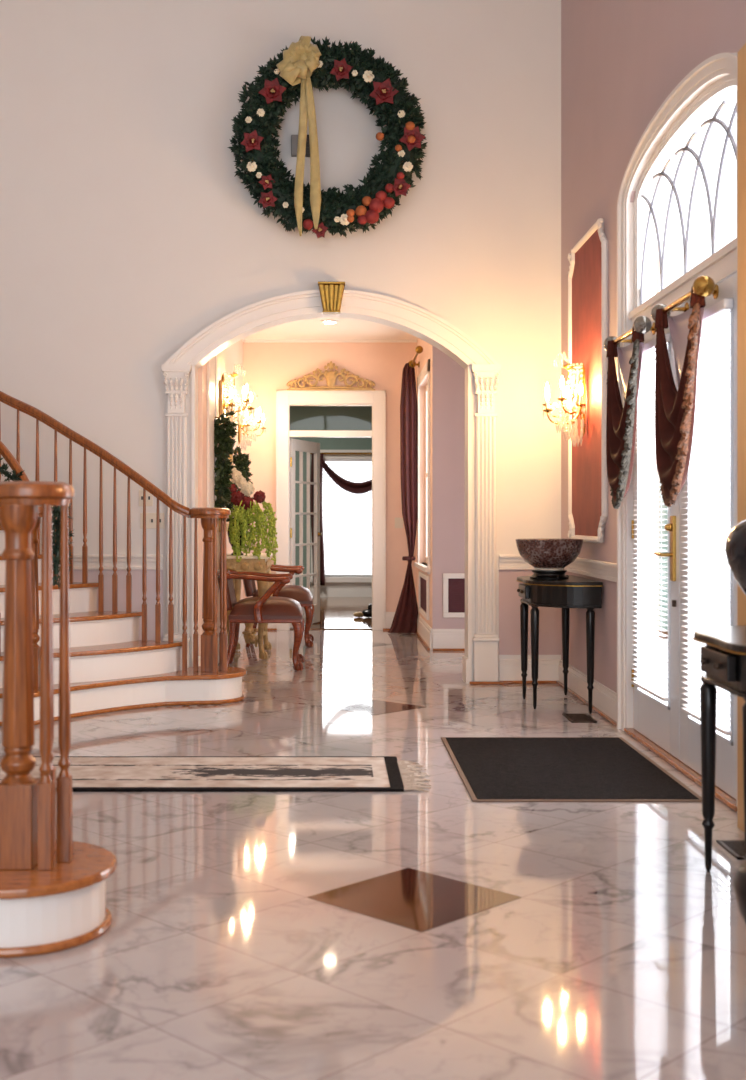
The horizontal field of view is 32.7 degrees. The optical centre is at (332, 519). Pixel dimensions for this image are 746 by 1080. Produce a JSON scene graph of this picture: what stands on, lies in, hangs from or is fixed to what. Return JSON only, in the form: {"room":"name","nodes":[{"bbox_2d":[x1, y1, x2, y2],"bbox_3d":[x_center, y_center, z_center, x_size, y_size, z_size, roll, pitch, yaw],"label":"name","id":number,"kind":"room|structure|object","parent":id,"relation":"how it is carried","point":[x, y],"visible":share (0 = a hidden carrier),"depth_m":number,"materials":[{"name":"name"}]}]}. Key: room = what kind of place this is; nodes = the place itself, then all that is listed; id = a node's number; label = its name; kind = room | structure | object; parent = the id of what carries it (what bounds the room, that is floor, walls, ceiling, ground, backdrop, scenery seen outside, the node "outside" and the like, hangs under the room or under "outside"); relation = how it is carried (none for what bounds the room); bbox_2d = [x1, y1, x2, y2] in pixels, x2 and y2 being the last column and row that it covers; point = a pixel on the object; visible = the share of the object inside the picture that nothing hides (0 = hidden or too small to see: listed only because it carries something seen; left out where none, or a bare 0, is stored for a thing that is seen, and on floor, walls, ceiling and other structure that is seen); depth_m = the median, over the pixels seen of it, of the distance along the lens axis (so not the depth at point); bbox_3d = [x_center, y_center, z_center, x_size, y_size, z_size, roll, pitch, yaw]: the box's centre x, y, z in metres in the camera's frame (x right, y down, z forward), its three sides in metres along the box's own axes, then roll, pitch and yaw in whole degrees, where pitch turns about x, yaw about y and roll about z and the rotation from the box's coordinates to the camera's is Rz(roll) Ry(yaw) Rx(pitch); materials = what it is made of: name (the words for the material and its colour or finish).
{"room":"entrance hall","nodes":[
{"label":"entrance hall","id":0,"kind":"room"},
{"bbox_2d":[198,340,242,665],"bbox_3d":[-1.000,-0.365,11.275,0.120,3.030,4.250,0,0,0],"label":"wall","id":1,"kind":"structure","parent":0,"point":[231,357],"depth_m":9.44,"materials":[{"name":"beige paint"}]},
{"bbox_2d":[207,355,216,507],"bbox_3d":[-0.925,-0.100,9.710,0.030,2.500,0.520,0,0,0],"label":"trim","id":2,"kind":"structure","parent":1,"relation":"attached to","point":[212,363],"depth_m":9.62,"materials":[{"name":"white paint"}]},
{"bbox_2d":[219,380,232,531],"bbox_3d":[-0.925,-0.525,11.000,0.030,1.250,1.100,0,0,0],"label":"wall mirror","id":3,"kind":"object","parent":1,"relation":"attached to","point":[222,387],"visible":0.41,"depth_m":10.56,"materials":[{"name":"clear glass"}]},
{"bbox_2d":[223,395,229,522],"bbox_3d":[-0.933,-0.525,11.000,0.010,1.110,0.960,0,0,0],"label":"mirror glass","id":4,"kind":"object","parent":3,"relation":"attached to","point":[227,400],"depth_m":11.17,"materials":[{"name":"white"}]},
{"bbox_2d":[214,411,237,519],"bbox_3d":[-0.833,-0.415,9.909,0.216,0.872,0.294,0,0,0],"label":"leaf garland","id":5,"kind":"object","parent":1,"relation":"hanging from","point":[224,444],"visible":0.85,"depth_m":9.86,"materials":[{"name":"green plant"}]},
{"bbox_2d":[218,623,244,662],"bbox_3d":[-0.929,1.055,11.210,0.022,0.190,4.120,0,0,0],"label":"baseboard","id":6,"kind":"structure","parent":1,"relation":"attached to","point":[242,625],"depth_m":12.60,"materials":[{"name":"white paint"}]},
{"bbox_2d":[222,366,254,427],"bbox_3d":[-0.804,-1.017,10.725,0.282,0.594,0.445,0,0,0],"label":"wall sconce","id":7,"kind":"object","parent":1,"relation":"attached to","point":[226,405],"visible":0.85,"depth_m":10.70,"materials":[{"name":"gold metal"}]},
{"bbox_2d":[233,446,253,490],"bbox_3d":[-0.840,-0.463,11.895,0.203,0.484,0.224,0,0,0],"label":"leaf garland","id":8,"kind":"object","parent":1,"relation":"hanging from","point":[241,461],"visible":0.58,"depth_m":11.85,"materials":[{"name":"green plant"}]},
{"bbox_2d":[238,394,265,445],"bbox_3d":[-0.804,-0.987,12.605,0.282,0.594,0.445,0,0,0],"label":"wall sconce","id":9,"kind":"object","parent":1,"relation":"attached to","point":[241,426],"visible":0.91,"depth_m":12.57,"materials":[{"name":"gold metal"}]},
{"bbox_2d":[242,339,416,341],"bbox_3d":[-0.032,-1.867,11.210,1.817,0.025,4.120,0,0,0],"label":"trim","id":10,"kind":"structure","parent":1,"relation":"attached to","point":[243,340],"depth_m":13.25,"materials":[{"name":"white paint"}]},
{"bbox_2d":[0,0,560,680],"bbox_3d":[-1.070,-1.700,9.053,5.760,5.700,0.194,0,0,0],"label":"wall","id":11,"kind":"structure","parent":0,"point":[128,230],"depth_m":8.96,"materials":[{"name":"beige paint"}]},
{"bbox_2d":[59,555,162,569],"bbox_3d":[-2.475,0.297,8.941,2.550,0.105,0.038,0,0,0],"label":"trim","id":12,"kind":"structure","parent":11,"relation":"attached to","point":[93,560],"depth_m":8.94,"materials":[{"name":"white paint"}]},
{"bbox_2d":[139,490,152,505],"bbox_3d":[-1.320,-0.155,8.952,0.100,0.115,0.016,0,0,0],"label":"switch plate","id":13,"kind":"object","parent":11,"relation":"attached to","point":[149,497],"visible":0.74,"depth_m":8.95,"materials":[{"name":"beige plastic"}]},
{"bbox_2d":[140,513,163,528],"bbox_3d":[-1.275,0.005,8.952,0.170,0.110,0.016,0,0,0],"label":"switch plate","id":14,"kind":"object","parent":11,"relation":"attached to","point":[150,517],"visible":0.88,"depth_m":8.95,"materials":[{"name":"beige plastic"}]},
{"bbox_2d":[161,364,191,669],"bbox_3d":[-1.100,0.030,8.917,0.240,2.240,0.085,0,0,0],"label":"trim","id":15,"kind":"structure","parent":11,"relation":"attached to","point":[176,376],"depth_m":8.92,"materials":[{"name":"white paint"}]},
{"bbox_2d":[291,135,309,156],"bbox_3d":[-0.210,-2.632,8.935,0.170,0.145,0.050,0,0,0],"label":"door chime","id":16,"kind":"object","parent":11,"relation":"attached to","point":[294,138],"visible":0.48,"depth_m":8.91,"materials":[{"name":"grey plastic"}]},
{"bbox_2d":[306,135,309,156],"bbox_3d":[-0.158,-2.632,8.935,0.065,0.145,0.050,0,0,0],"label":"grille","id":17,"kind":"object","parent":16,"relation":"attached to","point":[307,139],"depth_m":8.91,"materials":[{"name":"grey plastic"}]},
{"bbox_2d":[227,36,427,237],"bbox_3d":[-0.036,-2.630,8.743,1.395,1.431,0.436,0,0,-1],"label":"wreath","id":18,"kind":"object","parent":11,"relation":"hanging from","point":[303,66],"visible":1,"depth_m":8.67,"materials":[{"name":"green plant"}]},
{"bbox_2d":[165,290,497,364],"bbox_3d":[-0.010,-1.353,8.927,2.348,0.525,0.066,0,0,0],"label":"trim","id":19,"kind":"structure","parent":11,"relation":"attached to","point":[249,317],"depth_m":8.93,"materials":[{"name":"white paint"}]},
{"bbox_2d":[318,282,344,313],"bbox_3d":[-0.010,-1.554,8.895,0.190,0.212,0.110,0,0,0],"label":"keystone","id":20,"kind":"object","parent":11,"relation":"attached to","point":[331,293],"visible":1,"depth_m":8.85,"materials":[{"name":"gold metal"}]},
{"bbox_2d":[192,313,471,683],"bbox_3d":[-0.010,-0.164,9.055,1.970,2.627,0.250,0,0,0],"label":"trim","id":21,"kind":"structure","parent":11,"relation":"attached to","point":[467,659],"depth_m":8.97,"materials":[{"name":"white paint"}]},
{"bbox_2d":[469,364,503,683],"bbox_3d":[1.075,0.030,8.917,0.240,2.240,0.085,0,0,0],"label":"trim","id":22,"kind":"structure","parent":11,"relation":"attached to","point":[485,639],"depth_m":8.92,"materials":[{"name":"white paint"}]},
{"bbox_2d":[499,555,534,569],"bbox_3d":[1.390,0.297,8.941,0.440,0.105,0.038,0,0,0],"label":"trim","id":23,"kind":"structure","parent":11,"relation":"attached to","point":[506,562],"depth_m":8.94,"materials":[{"name":"white paint"}]},
{"bbox_2d":[499,659,559,680],"bbox_3d":[1.390,1.065,8.949,0.440,0.170,0.022,0,0,0],"label":"baseboard","id":24,"kind":"structure","parent":11,"relation":"attached to","point":[509,669],"depth_m":8.94,"materials":[{"name":"white paint"}]},
{"bbox_2d":[503,681,555,683],"bbox_3d":[1.390,1.140,8.929,0.440,0.020,0.022,0,0,0],"label":"trim","id":25,"kind":"structure","parent":11,"relation":"attached to","point":[505,682],"depth_m":8.92,"materials":[{"name":"brown wood"}]},
{"bbox_2d":[290,406,371,587],"bbox_3d":[0.200,-0.400,19.075,6.800,3.100,0.150,0,0,0],"label":"wall","id":26,"kind":"structure","parent":0,"point":[302,418],"depth_m":19.00,"materials":[{"name":"green paint"}]},
{"bbox_2d":[310,450,371,587],"bbox_3d":[0.375,-0.020,19.005,1.510,2.060,0.170,0,0,0],"label":"window","id":27,"kind":"structure","parent":26,"relation":"in","point":[331,581],"depth_m":18.96,"materials":[{"name":"white paint"}]},
{"bbox_2d":[310,452,371,584],"bbox_3d":[0.375,-0.018,18.840,1.440,1.975,0.150,0,0,0],"label":"curtain","id":28,"kind":"object","parent":27,"relation":"attached to","point":[352,487],"visible":0.41,"depth_m":18.84,"materials":[{"name":"red fabric"}]},
{"bbox_2d":[310,454,324,584],"bbox_3d":[-0.230,-0.005,18.870,0.219,1.950,0.070,0,0,0],"label":"drape","id":29,"kind":"object","parent":28,"relation":"hanging from","point":[322,463],"depth_m":18.84,"materials":[{"name":"red fabric"}]},
{"bbox_2d":[322,459,371,574],"bbox_3d":[0.375,-0.045,19.010,1.140,1.730,0.060,0,0,0],"label":"window blind","id":30,"kind":"object","parent":27,"relation":"attached to","point":[325,460],"visible":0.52,"depth_m":19.01,"materials":[{"name":"white plastic"}]},
{"bbox_2d":[310,588,371,596],"bbox_3d":[0.200,1.080,18.989,6.800,0.140,0.022,0,0,0],"label":"baseboard","id":31,"kind":"structure","parent":26,"relation":"attached to","point":[324,592],"depth_m":18.98,"materials":[{"name":"white paint"}]},
{"bbox_2d":[0,597,745,1079],"bbox_3d":[-0.075,1.199,8.300,7.350,0.101,21.800,0,0,0],"label":"floor","id":32,"kind":"structure","parent":0,"point":[619,956],"depth_m":3.70,"materials":[{"name":"stone"}]},
{"bbox_2d":[0,481,116,957],"bbox_3d":[-2.256,-0.295,3.889,3.222,2.892,1.503,0,0,-5],"label":"staircase","id":33,"kind":"structure","parent":32,"relation":"on","point":[52,885],"depth_m":3.51,"materials":[{"name":"white paint"}]},
{"bbox_2d":[0,391,246,725],"bbox_3d":[-2.196,-0.280,7.841,3.222,2.862,1.503,0,0,5],"label":"staircase","id":34,"kind":"structure","parent":32,"relation":"on","point":[112,670],"depth_m":8.02,"materials":[{"name":"white paint"}]},
{"bbox_2d":[0,457,23,480],"bbox_3d":[-2.162,-0.491,7.304,0.785,0.644,0.193,0,0,-4],"label":"pine garland","id":35,"kind":"object","parent":34,"relation":"attached to","point":[3,468],"visible":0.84,"depth_m":7.29},
{"bbox_2d":[41,503,73,587],"bbox_3d":[-1.569,0.145,7.237,0.193,0.504,0.198,0,0,0],"label":"pine garland","id":36,"kind":"object","parent":34,"relation":"hanging from","point":[57,509],"visible":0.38,"depth_m":7.22},
{"bbox_2d":[0,756,430,791],"bbox_3d":[-0.569,1.142,5.735,2.002,0.014,0.761,0,0,0],"label":"runner rug","id":37,"kind":"object","parent":32,"relation":"on","point":[89,773],"visible":0.98,"depth_m":5.70,"materials":[{"name":"beige fabric"}]},
{"bbox_2d":[226,553,272,659],"bbox_3d":[-0.721,0.723,10.830,0.388,0.855,0.840,0,0,0],"label":"console","id":38,"kind":"object","parent":32,"relation":"on","point":[249,563],"visible":0.59,"depth_m":10.46,"materials":[{"name":"beige stone"}]},
{"bbox_2d":[223,467,277,564],"bbox_3d":[-0.729,-0.029,10.533,0.369,0.822,0.557,0,0,-40],"label":"flower arrangement","id":39,"kind":"object","parent":38,"relation":"on","point":[238,533],"visible":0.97,"depth_m":10.43,"materials":[{"name":"green plant"}]},
{"bbox_2d":[217,568,304,670],"bbox_3d":[-0.569,0.767,9.930,0.683,0.775,0.665,0,0,0],"label":"armchair","id":40,"kind":"object","parent":32,"relation":"on","point":[267,608],"visible":0.92,"depth_m":9.67,"materials":[{"name":"brown leather"}]},
{"bbox_2d":[243,564,313,646],"bbox_3d":[-0.519,0.767,11.720,0.683,0.775,0.665,0,0,0],"label":"armchair","id":41,"kind":"object","parent":32,"relation":"on","point":[301,594],"visible":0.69,"depth_m":11.47,"materials":[{"name":"brown wood"}]},
{"bbox_2d":[353,604,371,616],"bbox_3d":[0.379,1.069,15.002,0.282,0.162,0.126,0,0,0],"label":"bundle","id":42,"kind":"object","parent":32,"relation":"on","point":[368,612],"visible":0.82,"depth_m":14.96,"materials":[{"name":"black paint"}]},
{"bbox_2d":[516,575,602,713],"bbox_3d":[1.374,0.757,7.940,0.428,0.785,0.948,0,0,0],"label":"console table","id":43,"kind":"object","parent":32,"relation":"on","point":[575,591],"visible":0.95,"depth_m":7.66,"materials":[{"name":"black paint"}]},
{"bbox_2d":[530,570,568,579],"bbox_3d":[1.346,0.339,7.900,0.241,0.053,0.240,0,0,0],"label":"stand","id":44,"kind":"object","parent":43,"relation":"on","point":[538,574],"visible":0.97,"depth_m":7.81,"materials":[{"name":"black paint"}]},
{"bbox_2d":[515,539,583,570],"bbox_3d":[1.345,0.215,7.900,0.422,0.192,0.422,0,0,0],"label":"bowl","id":45,"kind":"object","parent":44,"relation":"on","point":[542,554],"visible":1,"depth_m":7.75,"materials":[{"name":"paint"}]},
{"bbox_2d":[441,737,701,801],"bbox_3d":[1.045,1.145,5.930,0.950,0.008,1.510,0,0,0],"label":"mat","id":46,"kind":"object","parent":32,"relation":"on","point":[491,769],"visible":0.98,"depth_m":5.76,"materials":[{"name":"brown fabric"}]},
{"bbox_2d":[562,713,596,722],"bbox_3d":[1.427,1.147,7.360,0.145,0.006,0.300,0,0,0],"label":"floor vent","id":47,"kind":"object","parent":32,"relation":"in","point":[572,717],"visible":1,"depth_m":7.33,"materials":[{"name":"brown metal"}]},
{"bbox_2d":[693,625,745,871],"bbox_3d":[1.374,0.757,3.940,0.428,0.785,0.948,0,0,0],"label":"console table","id":48,"kind":"object","parent":32,"relation":"on","point":[723,657],"visible":1,"depth_m":4.07,"materials":[{"name":"black paint"}]},
{"bbox_3d":[1.415,0.340,3.980,0.200,0.050,0.200,0,0,0],"label":"stand","id":49,"kind":"object","parent":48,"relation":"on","visible":0},
{"bbox_2d":[725,520,745,594],"bbox_3d":[1.415,0.095,3.980,0.358,0.440,0.358,0,0,0],"label":"ginger jar","id":50,"kind":"object","parent":49,"relation":"on","point":[735,546],"visible":1,"depth_m":3.94,"materials":[{"name":"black ceramic"}]},
{"bbox_2d":[716,840,745,859],"bbox_3d":[1.445,1.147,4.420,0.150,0.006,0.240,0,0,0],"label":"floor vent","id":51,"kind":"object","parent":32,"relation":"in","point":[736,848],"visible":0.97,"depth_m":4.44,"materials":[{"name":"brown metal"}]},
{"bbox_2d":[733,859,745,922],"bbox_3d":[1.135,0.970,3.000,0.364,0.360,0.364,0,0,0],"label":"urn","id":52,"kind":"object","parent":32,"relation":"on","point":[739,881],"visible":1,"depth_m":3.00,"materials":[{"name":"black ceramic"}]},
{"bbox_2d":[417,338,431,627],"bbox_3d":[0.957,-0.365,12.235,0.160,3.030,2.070,0,0,0],"label":"wall","id":53,"kind":"structure","parent":0,"point":[423,357],"depth_m":12.85,"materials":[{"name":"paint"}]},
{"bbox_2d":[408,346,422,367],"bbox_3d":[0.819,-1.580,12.336,0.117,0.084,1.188,0,0,0],"label":"curtain rod","id":54,"kind":"object","parent":53,"relation":"attached to","point":[419,349],"visible":1,"depth_m":12.42,"materials":[{"name":"gold metal"}]},
{"bbox_2d":[388,363,417,632],"bbox_3d":[0.710,-0.223,12.902,0.312,2.735,0.126,0,0,0],"label":"curtain","id":55,"kind":"object","parent":54,"relation":"hanging from","point":[406,614],"visible":0.98,"depth_m":12.87,"materials":[{"name":"red fabric"}]},
{"bbox_2d":[414,359,430,573],"bbox_3d":[0.902,-0.480,12.200,0.150,1.940,1.560,0,0,0],"label":"window","id":56,"kind":"structure","parent":53,"relation":"in","point":[425,372],"depth_m":12.27,"materials":[{"name":"white paint"}]},
{"bbox_2d":[415,631,429,649],"bbox_3d":[0.846,1.140,12.235,0.022,0.020,2.070,0,0,0],"label":"trim","id":57,"kind":"structure","parent":53,"relation":"attached to","point":[416,632],"depth_m":11.91,"materials":[{"name":"brown wood"}]},
{"bbox_2d":[419,571,428,619],"bbox_3d":[0.865,0.710,12.100,0.025,0.400,1.100,0,0,0],"label":"wainscot panel","id":58,"kind":"object","parent":53,"relation":"in","point":[423,578],"visible":1,"depth_m":12.05,"materials":[{"name":"white paint"}]},
{"bbox_2d":[420,577,425,611],"bbox_3d":[0.871,0.710,12.100,0.012,0.310,1.010,0,0,0],"label":"grille","id":59,"kind":"object","parent":58,"relation":"attached to","point":[422,579],"depth_m":12.22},
{"bbox_2d":[417,614,431,649],"bbox_3d":[0.866,1.055,12.235,0.022,0.190,2.070,0,0,0],"label":"baseboard","id":60,"kind":"structure","parent":53,"relation":"attached to","point":[425,631],"depth_m":11.87,"materials":[{"name":"white paint"}]},
{"bbox_2d":[432,346,464,633],"bbox_3d":[1.639,-0.365,11.277,1.523,3.030,0.165,0,0,0],"label":"wall","id":61,"kind":"structure","parent":0,"point":[441,362],"depth_m":11.20,"materials":[{"name":"paint"}]},
{"bbox_2d":[432,629,464,649],"bbox_3d":[1.589,1.055,11.189,1.423,0.190,0.022,0,0,0],"label":"baseboard","id":62,"kind":"structure","parent":61,"relation":"attached to","point":[441,638],"depth_m":11.18,"materials":[{"name":"white paint"}]},
{"bbox_2d":[433,648,464,650],"bbox_3d":[1.589,1.140,11.169,1.423,0.020,0.022,0,0,0],"label":"trim","id":63,"kind":"structure","parent":61,"relation":"attached to","point":[434,649],"depth_m":11.16,"materials":[{"name":"brown wood"}]},
{"bbox_2d":[443,573,464,617],"bbox_3d":[1.130,0.665,11.188,0.320,0.390,0.025,0,0,0],"label":"wainscot panel","id":64,"kind":"object","parent":61,"relation":"in","point":[453,583],"visible":0.54,"depth_m":11.19,"materials":[{"name":"white paint"}]},
{"bbox_2d":[448,579,464,611],"bbox_3d":[1.130,0.663,11.194,0.230,0.304,0.012,0,0,0],"label":"grille","id":65,"kind":"object","parent":64,"relation":"attached to","point":[456,587],"depth_m":11.20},
{"bbox_2d":[243,342,667,629],"bbox_3d":[1.270,-0.400,13.335,4.660,3.100,0.130,0,0,0],"label":"wall","id":66,"kind":"structure","parent":0,"point":[268,367],"depth_m":13.27,"materials":[{"name":"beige paint"}]},
{"bbox_2d":[245,623,275,627],"bbox_3d":[-0.762,1.055,13.259,0.355,0.190,0.022,0,0,0],"label":"baseboard","id":67,"kind":"structure","parent":66,"relation":"attached to","point":[270,625],"depth_m":13.25,"materials":[{"name":"white paint"}]},
{"bbox_2d":[290,438,322,627],"bbox_3d":[-0.285,0.138,13.801,0.094,2.000,0.870,0,0,20],"label":"door","id":68,"kind":"structure","parent":66,"relation":"in","point":[302,446],"depth_m":13.90,"materials":[{"name":"white paint"}]},
{"bbox_2d":[276,391,385,629],"bbox_3d":[-0.022,-0.100,13.319,1.145,2.500,0.163,0,0,0],"label":"trim","id":69,"kind":"structure","parent":66,"relation":"attached to","point":[284,399],"depth_m":13.25,"materials":[{"name":"white paint"}]},
{"bbox_2d":[286,361,375,390],"bbox_3d":[-0.020,-1.503,13.229,0.930,0.310,0.045,0,0,0],"label":"crest","id":70,"kind":"object","parent":66,"relation":"attached to","point":[330,376],"visible":1,"depth_m":13.22,"materials":[{"name":"gold metal"}]},
{"bbox_2d":[290,628,371,629],"bbox_3d":[-0.035,1.144,13.350,1.030,0.012,0.080,0,0,0],"label":"trim","id":71,"kind":"structure","parent":66,"relation":"attached to","point":[290,628],"depth_m":13.32,"materials":[{"name":"brown wood"}]},
{"bbox_2d":[386,612,394,627],"bbox_3d":[0.699,1.055,13.259,0.357,0.190,0.022,0,0,0],"label":"baseboard","id":72,"kind":"structure","parent":66,"relation":"attached to","point":[389,615],"depth_m":13.25,"materials":[{"name":"white paint"}]},
{"bbox_2d":[395,518,402,527],"bbox_3d":[0.690,0.030,13.262,0.090,0.110,0.016,0,0,0],"label":"outlet plate","id":73,"kind":"object","parent":66,"relation":"attached to","point":[398,521],"visible":0.86,"depth_m":13.26,"materials":[{"name":"beige plastic"}]},
{"bbox_2d":[244,245,679,339],"bbox_3d":[0.180,-1.930,11.275,4.640,0.100,4.250,0,0,0],"label":"ceiling","id":74,"kind":"structure","parent":0,"point":[346,328],"depth_m":12.60,"materials":[{"name":"white paint"}]},
{"bbox_2d":[321,320,338,323],"bbox_3d":[-0.030,-1.871,12.000,0.170,0.018,0.170,0,0,0],"label":"recessed light","id":75,"kind":"object","parent":74,"relation":"in","point":[322,321],"visible":1,"depth_m":11.96,"materials":[{"name":"white paint"}]},
{"bbox_2d":[561,0,745,692],"bbox_3d":[1.680,-1.700,3.180,0.140,5.700,11.560,0,0,0],"label":"wall","id":76,"kind":"structure","parent":0,"point":[621,60],"depth_m":7.48,"materials":[{"name":"paint"}]},
{"bbox_2d":[556,681,616,726],"bbox_3d":[1.579,1.140,7.990,0.022,0.020,1.940,0,0,0],"label":"trim","id":77,"kind":"structure","parent":76,"relation":"attached to","point":[559,683],"depth_m":7.83,"materials":[{"name":"brown wood"}]},
{"bbox_2d":[568,218,607,542],"bbox_3d":[1.595,-0.830,7.990,0.047,1.942,1.102,0,0,0],"label":"wall panel","id":78,"kind":"object","parent":76,"relation":"attached to","point":[588,259],"visible":0.95,"depth_m":7.94,"materials":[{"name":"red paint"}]},
{"bbox_2d":[542,355,585,437],"bbox_3d":[1.449,-0.757,7.975,0.282,0.594,0.445,0,0,0],"label":"wall sconce","id":79,"kind":"object","parent":78,"relation":"attached to","point":[580,408],"visible":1,"depth_m":7.94,"materials":[{"name":"gold metal"}]},
{"bbox_2d":[559,659,616,721],"bbox_3d":[1.599,1.065,7.990,0.022,0.170,1.940,0,0,0],"label":"baseboard","id":80,"kind":"structure","parent":76,"relation":"attached to","point":[604,698],"depth_m":7.74,"materials":[{"name":"white paint"}]},
{"bbox_2d":[564,557,616,581],"bbox_3d":[1.591,0.297,7.990,0.038,0.105,1.940,0,0,0],"label":"trim","id":81,"kind":"structure","parent":76,"relation":"attached to","point":[604,570],"depth_m":7.71,"materials":[{"name":"white paint"}]},
{"bbox_2d":[631,311,679,759],"bbox_3d":[1.605,0.066,6.405,0.119,2.121,0.905,0,0,0],"label":"door","id":82,"kind":"structure","parent":76,"relation":"in","point":[658,720],"depth_m":6.31,"materials":[{"name":"white paint"}]},
{"bbox_2d":[604,316,655,350],"bbox_3d":[1.542,-0.958,6.580,0.135,0.090,0.800,0,0,0],"label":"curtain rod","id":83,"kind":"object","parent":82,"relation":"attached to","point":[642,324],"visible":0.75,"depth_m":6.33,"materials":[{"name":"gold metal"}]},
{"bbox_2d":[606,328,643,508],"bbox_3d":[1.488,-0.512,6.565,0.127,0.912,0.711,0,0,0],"label":"drape","id":84,"kind":"object","parent":83,"relation":"hanging from","point":[620,421],"visible":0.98,"depth_m":6.54,"materials":[{"name":"brown fabric"}]},
{"bbox_2d":[631,333,669,701],"bbox_3d":[1.599,-0.011,6.430,0.038,1.767,0.680,0,0,0],"label":"window blind","id":85,"kind":"object","parent":82,"relation":"attached to","point":[648,347],"visible":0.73,"depth_m":6.40,"materials":[{"name":"white plastic"}]},
{"bbox_2d":[617,52,737,813],"bbox_3d":[1.599,-0.417,5.950,0.062,3.135,2.140,0,0,0],"label":"trim","id":86,"kind":"structure","parent":76,"relation":"attached to","point":[716,67],"depth_m":6.89,"materials":[{"name":"white paint"}]},
{"bbox_2d":[624,728,736,811],"bbox_3d":[1.665,1.139,5.950,0.170,0.022,1.900,0,0,0],"label":"trim","id":87,"kind":"structure","parent":76,"relation":"attached to","point":[721,795],"depth_m":5.86,"materials":[{"name":"brown wood"}]},
{"bbox_2d":[629,75,736,727],"bbox_3d":[1.670,-0.380,5.950,0.140,3.060,1.900,0,0,0],"label":"trim","id":88,"kind":"structure","parent":76,"relation":"attached to","point":[721,265],"depth_m":6.85,"materials":[{"name":"white paint"}]},
{"bbox_2d":[636,80,736,307],"bbox_3d":[1.655,-1.498,5.950,0.040,0.755,1.800,0,0,0],"label":"window","id":89,"kind":"structure","parent":76,"relation":"in","point":[698,109],"depth_m":6.03,"materials":[{"name":"white paint"}]},
{"bbox_2d":[680,273,736,799],"bbox_3d":[1.637,0.066,5.495,0.055,2.121,0.905,0,0,0],"label":"door","id":90,"kind":"structure","parent":76,"relation":"in","point":[690,727],"depth_m":5.67,"materials":[{"name":"white paint"}]},
{"bbox_2d":[651,275,718,320],"bbox_3d":[1.542,-0.958,5.550,0.135,0.090,0.800,0,0,0],"label":"curtain rod","id":91,"kind":"object","parent":90,"relation":"attached to","point":[703,286],"visible":0.79,"depth_m":5.32,"materials":[{"name":"gold metal"}]},
{"bbox_2d":[654,287,705,506],"bbox_3d":[1.488,-0.512,5.533,0.129,0.913,0.720,0,0,0],"label":"drape","id":92,"kind":"object","parent":91,"relation":"hanging from","point":[674,409],"visible":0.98,"depth_m":5.54,"materials":[{"name":"brown fabric"}]},
{"bbox_2d":[681,299,732,735],"bbox_3d":[1.599,-0.011,5.470,0.038,1.767,0.680,0,0,0],"label":"window blind","id":93,"kind":"object","parent":90,"relation":"attached to","point":[719,309],"visible":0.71,"depth_m":5.40,"materials":[{"name":"white plastic"}]},
{"bbox_2d":[738,43,745,831],"bbox_3d":[1.561,-0.300,4.655,0.098,2.900,0.190,0,0,0],"label":"trim","id":94,"kind":"structure","parent":76,"relation":"attached to","point":[742,52],"depth_m":4.71,"materials":[{"name":"beige wood"}]},
{"bbox_2d":[656,259,658,678],"bbox_3d":[2.275,-0.365,10.175,0.150,3.030,2.050,0,0,0],"label":"trim","id":95,"kind":"structure","parent":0,"point":[657,260],"depth_m":9.15,"materials":[{"name":"pink paint"}]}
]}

